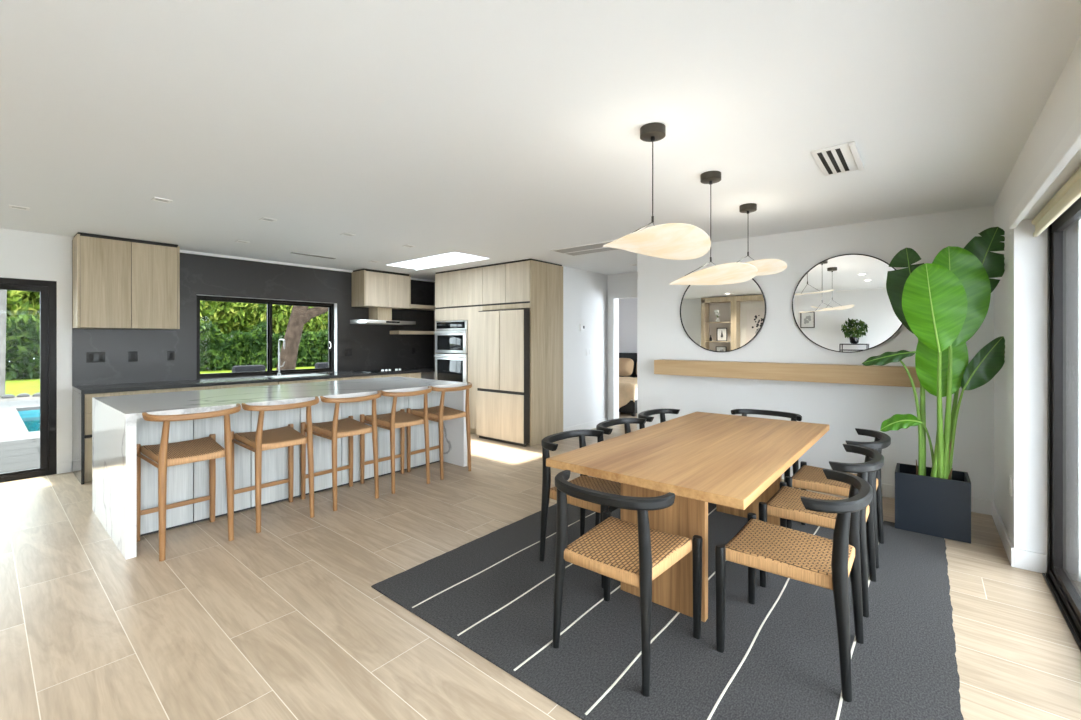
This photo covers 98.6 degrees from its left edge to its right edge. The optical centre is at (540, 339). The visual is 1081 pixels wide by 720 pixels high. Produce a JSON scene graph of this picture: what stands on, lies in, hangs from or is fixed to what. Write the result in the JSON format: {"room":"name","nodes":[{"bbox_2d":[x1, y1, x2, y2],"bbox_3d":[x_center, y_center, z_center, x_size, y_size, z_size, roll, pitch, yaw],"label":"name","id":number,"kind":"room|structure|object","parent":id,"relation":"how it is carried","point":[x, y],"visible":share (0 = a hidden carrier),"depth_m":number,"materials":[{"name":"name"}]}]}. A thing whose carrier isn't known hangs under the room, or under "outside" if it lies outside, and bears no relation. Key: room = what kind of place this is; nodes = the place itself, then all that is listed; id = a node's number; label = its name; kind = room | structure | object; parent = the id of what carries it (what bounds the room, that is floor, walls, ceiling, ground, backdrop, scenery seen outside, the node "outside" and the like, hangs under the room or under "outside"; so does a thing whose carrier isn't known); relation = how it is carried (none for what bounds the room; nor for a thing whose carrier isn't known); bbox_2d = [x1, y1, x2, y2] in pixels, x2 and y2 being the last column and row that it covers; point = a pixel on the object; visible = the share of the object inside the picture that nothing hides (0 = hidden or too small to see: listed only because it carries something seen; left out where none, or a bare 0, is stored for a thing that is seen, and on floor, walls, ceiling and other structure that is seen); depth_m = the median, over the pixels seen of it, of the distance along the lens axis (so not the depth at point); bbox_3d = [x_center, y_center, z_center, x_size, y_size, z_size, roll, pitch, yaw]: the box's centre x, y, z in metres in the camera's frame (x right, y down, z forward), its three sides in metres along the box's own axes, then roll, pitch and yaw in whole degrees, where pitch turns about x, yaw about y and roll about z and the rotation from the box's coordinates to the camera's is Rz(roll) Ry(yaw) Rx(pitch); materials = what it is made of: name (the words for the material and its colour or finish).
{"room":"dining room","nodes":[
{"label":"dining room","id":0,"kind":"room"},
{"bbox_2d":[0,438,39,472],"bbox_3d":[-7.236,1.525,5.012,3.260,0.070,14.500,0,0,40],"label":"terrace","id":1,"kind":"object","parent":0,"point":[17,455],"depth_m":6.00,"materials":[{"name":"white concrete"}]},
{"bbox_2d":[232,365,265,371],"bbox_3d":[-5.653,0.980,8.855,0.800,1.020,0.730,0,0,40],"label":"outdoor sofa","id":2,"kind":"object","parent":1,"relation":"on","point":[240,368],"visible":0.08,"depth_m":8.59,"materials":[{"name":"grey fabric"}]},
{"bbox_2d":[315,362,327,367],"bbox_3d":[-4.697,0.980,10.011,0.800,1.020,0.730,0,0,40],"label":"outdoor sofa","id":3,"kind":"object","parent":1,"relation":"on","point":[320,364],"visible":0.06,"depth_m":9.64,"materials":[{"name":"grey fabric"}]},
{"bbox_2d":[0,399,39,441],"bbox_3d":[-8.102,1.525,9.299,10.060,0.070,20.000,0,0,40],"label":"deck","id":4,"kind":"object","parent":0,"point":[12,427],"visible":0.1,"depth_m":8.61,"materials":[{"name":"white concrete"}]},
{"bbox_2d":[18,410,39,414],"bbox_3d":[-7.335,2.135,11.921,4.140,1.150,8.020,0,0,40],"label":"shell","id":5,"kind":"object","parent":4,"relation":"in","point":[28,411],"depth_m":10.31,"materials":[{"name":"teal tile"}]},
{"bbox_2d":[20,413,39,431],"bbox_3d":[-7.335,1.645,11.921,4.090,0.010,7.970,0,0,40],"label":"pool water","id":6,"kind":"object","parent":5,"relation":"in","point":[31,421],"visible":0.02,"depth_m":9.36,"materials":[{"name":"teal liquid"}]},
{"bbox_2d":[0,395,39,401],"bbox_3d":[-12.517,1.525,12.951,1.400,0.070,20.000,0,0,40],"label":"bed","id":7,"kind":"object","parent":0,"point":[30,397],"depth_m":11.85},
{"bbox_2d":[1,394,14,397],"bbox_3d":[-13.681,1.461,11.945,0.198,0.139,0.232,0,0,40],"label":"rock","id":8,"kind":"object","parent":7,"relation":"on","point":[4,395],"visible":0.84,"depth_m":11.90,"materials":[{"name":"grey stone"}]},
{"bbox_2d":[17,393,29,396],"bbox_3d":[-13.569,1.464,12.197,0.194,0.140,0.242,0,0,40],"label":"rock","id":9,"kind":"object","parent":7,"relation":"on","point":[20,394],"visible":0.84,"depth_m":12.16,"materials":[{"name":"grey stone"}]},
{"bbox_2d":[276,306,327,369],"bbox_3d":[-8.641,-2.686,17.503,4.951,8.448,6.395,0,0,40],"label":"tree","id":10,"kind":"object","parent":7,"relation":"on","point":[300,315],"visible":0.02,"depth_m":16.84,"materials":[{"name":"brown plant"}]},
{"bbox_2d":[5,366,314,395],"bbox_3d":[-17.477,1.525,24.841,21.400,0.070,44.000,0,0,40],"label":"lawn","id":11,"kind":"structure","parent":0,"point":[15,387],"depth_m":15.57,"materials":[{"name":"green plant"}]},
{"bbox_2d":[0,290,6,396],"bbox_3d":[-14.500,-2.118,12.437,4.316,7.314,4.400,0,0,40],"label":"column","id":12,"kind":"structure","parent":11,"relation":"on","point":[3,293],"depth_m":12.34,"materials":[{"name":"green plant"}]},
{"bbox_2d":[5,311,39,379],"bbox_3d":[-20.194,0.219,17.331,1.552,2.940,7.402,0,0,40],"label":"hedge","id":13,"kind":"object","parent":11,"relation":"on","point":[22,331],"visible":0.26,"depth_m":17.52,"materials":[{"name":"green plant"}]},
{"bbox_2d":[6,290,39,318],"bbox_3d":[-20.927,-2.081,20.112,3.506,7.183,5.470,0,0,40],"label":"tree","id":14,"kind":"object","parent":11,"relation":"on","point":[18,302],"visible":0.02,"depth_m":18.70,"materials":[{"name":"green plant"}]},
{"bbox_2d":[200,300,223,324],"bbox_3d":[-19.245,-1.466,23.834,3.724,5.953,5.244,0,0,40],"label":"tree","id":15,"kind":"object","parent":11,"relation":"on","point":[209,311],"visible":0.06,"depth_m":24.50,"materials":[{"name":"green plant"}]},
{"bbox_2d":[200,321,266,370],"bbox_3d":[-16.607,0.299,22.288,1.520,2.729,6.584,0,0,40],"label":"hedge","id":16,"kind":"object","parent":11,"relation":"on","point":[218,351],"visible":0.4,"depth_m":23.05,"materials":[{"name":"green plant"}]},
{"bbox_2d":[211,301,266,333],"bbox_3d":[-18.051,-1.925,26.847,3.671,6.870,5.642,0,0,33],"label":"tree","id":17,"kind":"object","parent":11,"relation":"on","point":[235,316],"visible":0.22,"depth_m":26.20,"materials":[{"name":"green plant"}]},
{"bbox_2d":[253,328,327,367],"bbox_3d":[-12.446,0.447,27.614,1.556,2.472,8.668,0,0,40],"label":"hedge","id":18,"kind":"object","parent":11,"relation":"on","point":[313,346],"visible":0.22,"depth_m":26.24,"materials":[{"name":"green plant"}]},
{"bbox_2d":[256,304,327,334],"bbox_3d":[-15.492,-1.704,29.165,3.761,6.428,5.732,0,0,40],"label":"tree","id":19,"kind":"object","parent":11,"relation":"on","point":[281,314],"visible":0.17,"depth_m":27.69,"materials":[{"name":"green plant"}]},
{"bbox_2d":[0,228,434,471],"bbox_3d":[-4.252,0.130,5.905,0.200,2.520,7.320,0,0,40],"label":"wall","id":20,"kind":"structure","parent":0,"point":[23,254],"depth_m":4.83,"materials":[{"name":"white paint"}]},
{"bbox_2d":[0,277,56,481],"bbox_3d":[-5.599,0.390,4.222,0.110,2.000,1.668,0,0,40],"label":"door","id":21,"kind":"structure","parent":20,"relation":"in","point":[47,289],"depth_m":4.79,"materials":[{"name":"brown metal"}]},
{"bbox_2d":[57,461,70,473],"bbox_3d":[-4.978,1.333,4.860,0.014,0.115,0.107,0,0,40],"label":"baseboard","id":22,"kind":"structure","parent":20,"relation":"attached to","point":[62,467],"depth_m":4.85,"materials":[{"name":"white paint"}]},
{"bbox_2d":[72,232,179,329],"bbox_3d":[-4.524,-0.606,5.102,0.376,0.962,0.831,0,0,40],"label":"upper cabinet","id":23,"kind":"object","parent":20,"relation":"attached to","point":[118,282],"visible":1,"depth_m":4.94,"materials":[{"name":"brown wood"}]},
{"bbox_2d":[72,253,432,385],"bbox_3d":[-3.452,-0.285,6.704,0.014,1.540,4.670,0,0,40],"label":"backsplash","id":24,"kind":"structure","parent":20,"relation":"attached to","point":[373,347],"depth_m":6.13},
{"bbox_2d":[86,352,104,362],"bbox_3d":[-4.816,0.188,5.038,0.009,0.115,0.150,0,0,40],"label":"outlet","id":25,"kind":"object","parent":24,"relation":"attached to","point":[91,357],"visible":1,"depth_m":5.03,"materials":[{"name":"black plastic"}]},
{"bbox_2d":[128,351,137,361],"bbox_3d":[-4.621,0.188,5.273,0.009,0.115,0.085,0,0,40],"label":"outlet","id":26,"kind":"object","parent":24,"relation":"attached to","point":[132,355],"visible":1,"depth_m":5.27,"materials":[{"name":"black plastic"}]},
{"bbox_2d":[167,351,174,360],"bbox_3d":[-4.401,0.188,5.538,0.009,0.115,0.075,0,0,40],"label":"outlet","id":27,"kind":"object","parent":24,"relation":"attached to","point":[170,354],"visible":1,"depth_m":5.53,"materials":[{"name":"black plastic"}]},
{"bbox_2d":[344,348,351,355],"bbox_3d":[-2.993,0.188,7.240,0.009,0.115,0.120,0,0,40],"label":"outlet","id":28,"kind":"object","parent":24,"relation":"attached to","point":[347,351],"visible":1,"depth_m":7.24,"materials":[{"name":"black plastic"}]},
{"bbox_2d":[72,237,433,281],"bbox_3d":[-3.446,-1.071,6.699,0.030,0.032,4.670,0,0,40],"label":"trim","id":29,"kind":"structure","parent":20,"relation":"attached to","point":[181,251],"depth_m":6.35,"materials":[{"name":"white paint"}]},
{"bbox_2d":[197,295,333,378],"bbox_3d":[-3.762,-0.036,6.496,0.121,1.053,1.783,0,0,40],"label":"window","id":30,"kind":"structure","parent":20,"relation":"in","point":[268,302],"depth_m":6.49,"materials":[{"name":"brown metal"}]},
{"bbox_2d":[352,269,410,308],"bbox_3d":[-2.553,-0.803,7.485,0.376,0.567,0.825,0,0,40],"label":"upper cabinet","id":31,"kind":"object","parent":20,"relation":"attached to","point":[371,288],"visible":0.99,"depth_m":7.27,"materials":[{"name":"brown wood"}]},
{"bbox_2d":[350,307,415,324],"bbox_3d":[-2.510,-0.385,7.447,0.490,0.270,0.875,0,0,40],"label":"range hood","id":32,"kind":"object","parent":20,"relation":"attached to","point":[377,315],"visible":0.94,"depth_m":7.40,"materials":[{"name":"silver metal"}]},
{"bbox_2d":[390,331,434,334],"bbox_3d":[-2.143,-0.126,8.067,0.266,0.058,0.900,0,0,40],"label":"floating shelf","id":33,"kind":"object","parent":20,"relation":"attached to","point":[391,332],"visible":0.76,"depth_m":7.89,"materials":[{"name":"brown wood"}]},
{"bbox_2d":[411,304,434,310],"bbox_3d":[-2.062,-0.565,8.101,0.346,0.060,0.745,0,0,40],"label":"floating shelf","id":34,"kind":"object","parent":20,"relation":"attached to","point":[413,306],"visible":0.51,"depth_m":7.95,"materials":[{"name":"brown wood"}]},
{"bbox_2d":[434,266,606,427],"bbox_3d":[-0.421,0.160,8.096,2.910,2.460,1.300,0,0,40],"label":"wall","id":35,"kind":"structure","parent":0,"point":[584,292],"depth_m":7.14,"materials":[{"name":"white paint"}]},
{"bbox_2d":[433,282,434,366],"bbox_3d":[-1.603,-0.285,8.217,0.906,1.540,0.020,0,0,40],"label":"panel","id":36,"kind":"object","parent":35,"relation":"attached to","point":[433,282],"visible":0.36,"depth_m":8.50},
{"bbox_2d":[580,324,584,330],"bbox_3d":[0.635,-0.188,7.074,0.020,0.115,0.110,0,0,40],"label":"thermostat","id":37,"kind":"object","parent":35,"relation":"attached to","point":[582,326],"visible":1,"depth_m":7.07,"materials":[{"name":"white plastic"}]},
{"bbox_2d":[563,418,606,431],"bbox_3d":[0.690,1.333,7.145,0.014,0.115,1.230,0,0,40],"label":"baseboard","id":38,"kind":"structure","parent":35,"relation":"attached to","point":[589,425],"depth_m":7.16,"materials":[{"name":"white paint"}]},
{"bbox_2d":[586,348,590,355],"bbox_3d":[0.750,0.188,7.219,0.012,0.115,0.140,0,0,40],"label":"light switch","id":39,"kind":"object","parent":35,"relation":"attached to","point":[588,350],"visible":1,"depth_m":7.21,"materials":[{"name":"white plastic"}]},
{"bbox_2d":[0,0,1080,280],"bbox_3d":[-0.009,-1.280,5.056,7.860,0.420,11.420,0,0,40],"label":"ceiling","id":40,"kind":"structure","parent":0,"point":[464,133],"depth_m":2.19,"materials":[{"name":"white paint"}]},
{"bbox_2d":[9,205,29,210],"bbox_3d":[-4.212,-1.067,3.757,0.110,0.005,0.110,0,0,40],"label":"recessed light","id":41,"kind":"object","parent":40,"relation":"in","point":[10,206],"visible":1,"depth_m":3.75,"materials":[{"name":"white plastic"}]},
{"bbox_2d":[151,197,172,203],"bbox_3d":[-2.893,-1.067,3.553,0.110,0.005,0.110,0,0,40],"label":"recessed light","id":42,"kind":"object","parent":40,"relation":"in","point":[157,199],"visible":1,"depth_m":3.55,"materials":[{"name":"white plastic"}]},
{"bbox_2d":[259,217,276,221],"bbox_3d":[-2.420,-1.067,4.129,0.110,0.005,0.110,0,0,40],"label":"recessed light","id":43,"kind":"object","parent":40,"relation":"in","point":[263,218],"visible":1,"depth_m":4.12,"materials":[{"name":"white plastic"}]},
{"bbox_2d":[291,252,335,258],"bbox_3d":[-2.868,-1.067,5.890,0.069,0.006,0.540,0,0,40],"label":"ceiling vent","id":44,"kind":"object","parent":40,"relation":"in","point":[291,252],"visible":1,"depth_m":5.86,"materials":[{"name":"grey metal"}]},
{"bbox_2d":[340,233,354,236],"bbox_3d":[-1.952,-1.067,4.715,0.110,0.005,0.110,0,0,40],"label":"recessed light","id":45,"kind":"object","parent":40,"relation":"in","point":[344,234],"visible":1,"depth_m":4.71,"materials":[{"name":"white plastic"}]},
{"bbox_2d":[550,240,619,255],"bbox_3d":[0.664,-1.065,5.375,1.030,0.010,0.470,0,0,40],"label":"ceiling vent","id":46,"kind":"object","parent":40,"relation":"in","point":[598,247],"visible":0.56,"depth_m":5.45,"materials":[{"name":"white metal"}]},
{"bbox_2d":[603,122,710,259],"bbox_3d":[0.567,-0.748,2.348,0.550,0.642,0.476,0,0,40],"label":"pendant lamp","id":47,"kind":"object","parent":40,"relation":"hanging from","point":[674,241],"visible":1,"depth_m":2.29,"materials":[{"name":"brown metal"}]},
{"bbox_2d":[669,171,757,284],"bbox_3d":[1.098,-0.722,2.998,0.550,0.694,0.435,0,0,40],"label":"pendant lamp","id":48,"kind":"object","parent":40,"relation":"hanging from","point":[735,272],"visible":1,"depth_m":2.95,"materials":[{"name":"brown metal"}]},
{"bbox_2d":[738,203,786,275],"bbox_3d":[1.650,-0.801,3.697,0.550,0.536,0.435,0,0,40],"label":"pendant lamp","id":49,"kind":"object","parent":40,"relation":"hanging from","point":[764,266],"visible":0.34,"depth_m":3.63,"materials":[{"name":"brown metal"}]},
{"bbox_2d":[811,141,863,175],"bbox_3d":[1.764,-1.060,2.752,0.210,0.020,0.490,0,0,40],"label":"ceiling vent","id":50,"kind":"object","parent":40,"relation":"in","point":[841,158],"visible":1,"depth_m":2.71,"materials":[{"name":"white metal"}]},
{"bbox_2d":[0,412,1080,719],"bbox_3d":[-0.009,1.440,5.056,7.860,0.100,11.420,0,0,40],"label":"floor","id":51,"kind":"structure","parent":0,"point":[286,620],"depth_m":2.34,"materials":[{"name":"brown wood"}]},
{"bbox_2d":[84,387,190,481],"bbox_3d":[-4.393,0.957,5.031,0.668,0.867,0.846,0,0,40],"label":"base cabinet","id":52,"kind":"object","parent":51,"relation":"on","point":[87,397],"visible":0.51,"depth_m":4.52,"materials":[{"name":"brown wood"}]},
{"bbox_2d":[136,403,240,560],"bbox_3d":[-2.455,0.923,3.231,0.542,0.935,0.546,0,0,39],"label":"bar stool","id":53,"kind":"object","parent":51,"relation":"on","point":[166,454],"visible":0.97,"depth_m":3.20,"materials":[{"name":"brown wood"}]},
{"bbox_2d":[190,382,277,390],"bbox_3d":[-3.836,0.957,5.704,0.668,0.867,0.898,0,0,40],"label":"base cabinet","id":54,"kind":"object","parent":51,"relation":"on","point":[265,383],"visible":0.16,"depth_m":5.46,"materials":[{"name":"brown wood"}]},
{"bbox_2d":[72,367,434,484],"bbox_3d":[-3.226,0.938,6.517,0.780,0.905,4.670,0,0,40],"label":"countertop","id":55,"kind":"structure","parent":51,"relation":"on","point":[78,392],"depth_m":4.99,"materials":[{"name":"grey stone"}]},
{"bbox_2d":[277,339,284,374],"bbox_3d":[-3.508,0.235,6.349,0.208,0.499,0.099,0,0,40],"label":"faucet","id":56,"kind":"object","parent":55,"relation":"on","point":[279,366],"visible":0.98,"depth_m":6.37,"materials":[{"name":"grey metal"}]},
{"bbox_2d":[264,374,329,381],"bbox_3d":[-3.291,0.586,6.305,0.410,0.208,0.680,0,0,40],"label":"sink","id":57,"kind":"object","parent":55,"relation":"in","point":[298,375],"visible":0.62,"depth_m":6.32,"materials":[{"name":"silver metal"}]},
{"bbox_2d":[356,368,419,372],"bbox_3d":[-2.426,0.467,7.367,0.510,0.034,0.860,0,0,40],"label":"cooktop","id":58,"kind":"object","parent":55,"relation":"in","point":[396,369],"visible":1,"depth_m":7.27,"materials":[{"name":"black glass"}]},
{"bbox_2d":[231,396,318,532],"bbox_3d":[-2.098,0.923,3.663,0.542,0.935,0.546,0,0,41],"label":"bar stool","id":59,"kind":"object","parent":51,"relation":"on","point":[260,440],"visible":0.98,"depth_m":3.62,"materials":[{"name":"brown wood"}]},
{"bbox_2d":[92,376,466,559],"bbox_3d":[-2.238,0.930,4.469,1.353,0.920,2.846,0,0,40],"label":"kitchen island","id":60,"kind":"object","parent":51,"relation":"on","point":[118,423],"visible":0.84,"depth_m":3.79,"materials":[{"name":"white stone"}]},
{"bbox_2d":[278,377,352,384],"bbox_3d":[-3.231,0.959,6.436,0.668,0.862,0.998,0,0,40],"label":"base cabinet","id":61,"kind":"object","parent":51,"relation":"on","point":[347,378],"visible":0.12,"depth_m":6.20,"materials":[{"name":"brown wood"}]},
{"bbox_2d":[301,390,381,510],"bbox_3d":[-1.744,0.923,4.090,0.542,0.935,0.546,0,0,39],"label":"bar stool","id":62,"kind":"object","parent":51,"relation":"on","point":[331,430],"visible":0.98,"depth_m":4.06,"materials":[{"name":"brown wood"}]},
{"bbox_2d":[342,373,420,378],"bbox_3d":[-2.546,0.957,7.265,0.668,0.867,1.148,0,0,40],"label":"base cabinet","id":63,"kind":"object","parent":51,"relation":"on","point":[410,375],"visible":0.16,"depth_m":7.12,"materials":[{"name":"brown wood"}]},
{"bbox_2d":[360,386,431,493],"bbox_3d":[-1.392,0.923,4.516,0.542,0.935,0.546,0,0,41],"label":"bar stool","id":64,"kind":"object","parent":51,"relation":"on","point":[400,419],"visible":0.96,"depth_m":4.49,"materials":[{"name":"brown wood"}]},
{"bbox_2d":[407,382,471,479],"bbox_3d":[-1.056,0.923,4.930,0.542,0.935,0.546,0,0,38],"label":"bar stool","id":65,"kind":"object","parent":51,"relation":"on","point":[440,413],"visible":0.98,"depth_m":4.89,"materials":[{"name":"brown wood"}]},
{"bbox_2d":[435,266,488,433],"bbox_3d":[-1.040,0.161,7.297,1.095,2.459,0.680,0,0,40],"label":"tall cabinet","id":66,"kind":"object","parent":51,"relation":"on","point":[459,292],"visible":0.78,"depth_m":6.89,"materials":[{"name":"brown wood"}]},
{"bbox_2d":[434,353,467,384],"bbox_3d":[-1.207,0.573,7.313,0.733,0.715,0.649,0,0,40],"label":"oven","id":67,"kind":"object","parent":66,"relation":"in","point":[448,366],"visible":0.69,"depth_m":7.07,"materials":[{"name":"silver metal"}]},
{"bbox_2d":[434,320,467,353],"bbox_3d":[-1.207,-0.045,7.313,0.733,0.500,0.649,0,0,40],"label":"microwave oven","id":68,"kind":"object","parent":66,"relation":"in","point":[450,336],"visible":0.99,"depth_m":7.07,"materials":[{"name":"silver metal"}]},
{"bbox_2d":[477,309,529,446],"bbox_3d":[-0.320,0.490,6.603,0.886,1.800,0.772,0,0,40],"label":"refrigerator","id":69,"kind":"object","parent":51,"relation":"on","point":[503,336],"visible":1,"depth_m":6.25,"materials":[{"name":"beige wood"}]},
{"bbox_2d":[483,259,562,445],"bbox_3d":[-0.255,0.161,6.661,0.924,2.459,0.700,0,0,40],"label":"tall cabinet","id":70,"kind":"object","parent":51,"relation":"on","point":[535,285],"visible":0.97,"depth_m":6.35,"materials":[{"name":"brown wood"}]},
{"bbox_2d":[619,353,636,415],"bbox_3d":[1.608,0.849,9.552,1.900,1.119,2.051,0,0,40],"label":"bed","id":71,"kind":"object","parent":51,"relation":"on","point":[627,384],"visible":0.18,"depth_m":8.42,"materials":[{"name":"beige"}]},
{"bbox_2d":[619,358,633,375],"bbox_3d":[1.804,0.590,10.214,0.520,0.388,0.203,0,0,40],"label":"pillow","id":72,"kind":"object","parent":71,"relation":"on","point":[626,365],"visible":0.56,"depth_m":10.09,"materials":[{"name":"beige fabric"}]},
{"bbox_2d":[371,502,963,719],"bbox_3d":[0.974,1.385,2.976,2.513,0.009,3.012,0,0,40],"label":"area rug","id":73,"kind":"object","parent":51,"relation":"on","point":[492,594],"visible":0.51,"depth_m":2.20,"materials":[{"name":"grey fabric"}]},
{"bbox_2d":[539,429,620,587],"bbox_3d":[0.316,1.004,2.951,0.554,0.757,0.558,0,0,40],"label":"dining chair","id":74,"kind":"object","parent":73,"relation":"on","point":[603,485],"visible":0.64,"depth_m":2.90,"materials":[{"name":"black wood"}]},
{"bbox_2d":[595,418,646,525],"bbox_3d":[0.720,1.004,3.440,0.554,0.757,0.558,0,0,40],"label":"dining chair","id":75,"kind":"object","parent":73,"relation":"on","point":[602,426],"visible":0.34,"depth_m":3.62,"materials":[{"name":"black wood"}]},
{"bbox_2d":[552,470,701,696],"bbox_3d":[0.378,1.004,2.122,0.558,0.757,0.554,0,0,40],"label":"dining chair","id":76,"kind":"object","parent":73,"relation":"on","point":[635,555],"visible":1,"depth_m":2.05,"materials":[{"name":"wood"}]},
{"bbox_2d":[638,409,679,428],"bbox_3d":[1.135,1.004,3.941,0.554,0.757,0.558,0,0,40],"label":"dining chair","id":77,"kind":"object","parent":73,"relation":"on","point":[645,414],"visible":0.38,"depth_m":4.16,"materials":[{"name":"black wood"}]},
{"bbox_2d":[546,412,828,621],"bbox_3d":[1.107,1.011,3.014,1.020,0.742,2.153,0,0,40],"label":"dining table","id":78,"kind":"object","parent":73,"relation":"on","point":[734,463],"visible":0.91,"depth_m":2.47,"materials":[{"name":"brown wood"}]},
{"bbox_2d":[731,409,801,488],"bbox_3d":[1.872,1.004,3.929,0.558,0.757,0.554,0,0,40],"label":"dining chair","id":79,"kind":"object","parent":73,"relation":"on","point":[794,417],"visible":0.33,"depth_m":4.06,"materials":[{"name":"black wood"}]},
{"bbox_2d":[715,468,872,701],"bbox_3d":[1.155,1.004,2.097,0.554,0.757,0.558,0,0,40],"label":"dining chair","id":80,"kind":"object","parent":73,"relation":"on","point":[761,545],"visible":1,"depth_m":2.03,"materials":[{"name":"black wood"}]},
{"bbox_2d":[759,444,883,616],"bbox_3d":[1.604,1.004,2.638,0.554,0.757,0.558,0,0,40],"label":"dining chair","id":81,"kind":"object","parent":73,"relation":"on","point":[786,503],"visible":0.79,"depth_m":2.59,"materials":[{"name":"black wood"}]},
{"bbox_2d":[785,428,890,567],"bbox_3d":[2.015,1.004,3.135,0.554,0.757,0.558,0,0,40],"label":"dining chair","id":82,"kind":"object","parent":73,"relation":"on","point":[812,478],"visible":0.68,"depth_m":3.09,"materials":[{"name":"black wood"}]},
{"bbox_2d":[862,227,1004,543],"bbox_3d":[2.837,0.311,3.407,0.792,2.140,0.382,0,0,40],"label":"potted plant","id":83,"kind":"object","parent":51,"relation":"on","point":[944,302],"visible":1,"depth_m":3.26,"materials":[{"name":"green plant"}]},
{"bbox_2d":[607,272,636,419],"bbox_3d":[1.649,0.160,7.280,1.320,2.460,0.120,0,0,40],"label":"wall","id":84,"kind":"structure","parent":0,"point":[624,282],"depth_m":7.52,"materials":[{"name":"white paint"}]},
{"bbox_2d":[608,291,636,425],"bbox_3d":[1.567,0.315,7.322,1.060,2.150,0.160,0,0,40],"label":"trim","id":85,"kind":"structure","parent":84,"relation":"attached to","point":[613,298],"depth_m":7.57,"materials":[{"name":"white paint"}]},
{"bbox_2d":[619,298,636,352],"bbox_3d":[2.601,0.160,10.126,4.900,2.460,0.080,0,0,40],"label":"wall","id":86,"kind":"structure","parent":0,"point":[627,306],"depth_m":10.57,"materials":[{"name":"grey paint"}]},
{"bbox_2d":[637,205,993,500],"bbox_3d":[2.933,0.160,5.185,3.330,2.460,1.470,0,0,40],"label":"wall","id":87,"kind":"structure","parent":0,"point":[661,334],"depth_m":4.46,"materials":[{"name":"white paint"}]},
{"bbox_2d":[680,278,766,351],"bbox_3d":[1.949,-0.322,5.027,0.910,0.910,0.027,0,0,40],"label":"round mirror","id":88,"kind":"object","parent":87,"relation":"attached to","point":[727,317],"visible":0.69,"depth_m":5.00,"materials":[{"name":"silver metal"}]},
{"bbox_2d":[654,359,919,387],"bbox_3d":[2.321,0.309,4.598,2.485,0.162,0.215,0,0,40],"label":"mantel shelf","id":89,"kind":"object","parent":87,"relation":"attached to","point":[898,376],"visible":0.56,"depth_m":4.40,"materials":[{"name":"brown wood"}]},
{"bbox_2d":[792,254,902,352],"bbox_3d":[2.832,-0.338,4.296,0.910,0.910,0.027,0,0,40],"label":"round mirror","id":90,"kind":"object","parent":87,"relation":"attached to","point":[842,303],"visible":0.77,"depth_m":4.29,"materials":[{"name":"silver metal"}]},
{"bbox_2d":[882,483,894,498],"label":"baseboard","id":91,"kind":"structure","parent":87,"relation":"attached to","point":[888,490],"depth_m":4.10,"materials":[{"name":"white paint"}]},
{"bbox_2d":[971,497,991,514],"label":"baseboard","id":92,"kind":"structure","parent":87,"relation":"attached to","point":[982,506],"depth_m":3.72,"materials":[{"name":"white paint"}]},
{"bbox_2d":[994,35,1080,554],"bbox_3d":[1.479,0.160,0.925,0.260,2.460,6.950,0,0,40],"label":"wall","id":93,"kind":"structure","parent":0,"point":[1020,295],"depth_m":2.82,"materials":[{"name":"white paint"}]},
{"bbox_2d":[1009,475,1011,495],"bbox_3d":[2.978,0.922,2.948,0.009,0.115,0.070,0,0,40],"label":"outlet","id":94,"kind":"object","parent":93,"relation":"attached to","point":[1010,477],"visible":1,"depth_m":2.93,"materials":[{"name":"white plastic"}]},
{"bbox_2d":[992,501,1046,573],"bbox_3d":[3.287,1.333,3.220,0.149,0.115,1.080,0,0,40],"label":"baseboard","id":95,"kind":"structure","parent":93,"relation":"attached to","point":[1018,558],"depth_m":2.83,"materials":[{"name":"white paint"}]},
{"bbox_2d":[1009,112,1080,228],"bbox_3d":[1.214,-0.723,0.819,0.030,0.075,5.310,0,0,40],"label":"trim","id":96,"kind":"structure","parent":93,"relation":"attached to","point":[1070,144],"depth_m":1.94,"materials":[{"name":"white paint"}]},
{"bbox_2d":[1031,166,1080,236],"bbox_3d":[1.293,-0.671,0.760,0.044,0.112,5.220,0,0,40],"label":"roller blind","id":97,"kind":"object","parent":93,"relation":"attached to","point":[1070,191],"visible":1,"depth_m":2.25,"materials":[{"name":"beige fabric"}]},
{"bbox_2d":[1042,197,1080,650],"bbox_3d":[1.359,0.330,0.693,0.140,2.120,5.300,0,0,40],"label":"door","id":98,"kind":"structure","parent":93,"relation":"in","point":[1062,573],"depth_m":2.67,"materials":[{"name":"black metal"}]},
{"bbox_2d":[1079,219,1080,548],"bbox_3d":[4.907,0.140,2.559,2.900,2.700,0.200,0,0,40],"label":"wall","id":99,"kind":"structure","parent":0,"point":[1080,219],"depth_m":3.31,"materials":[{"name":"white paint"}]},
{"bbox_2d":[1079,549,1080,577],"bbox_3d":[5.012,1.525,-1.550,8.300,0.070,16.000,0,0,40],"label":"patio","id":100,"kind":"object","parent":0,"point":[1079,549],"depth_m":3.11,"materials":[{"name":"white tile"}]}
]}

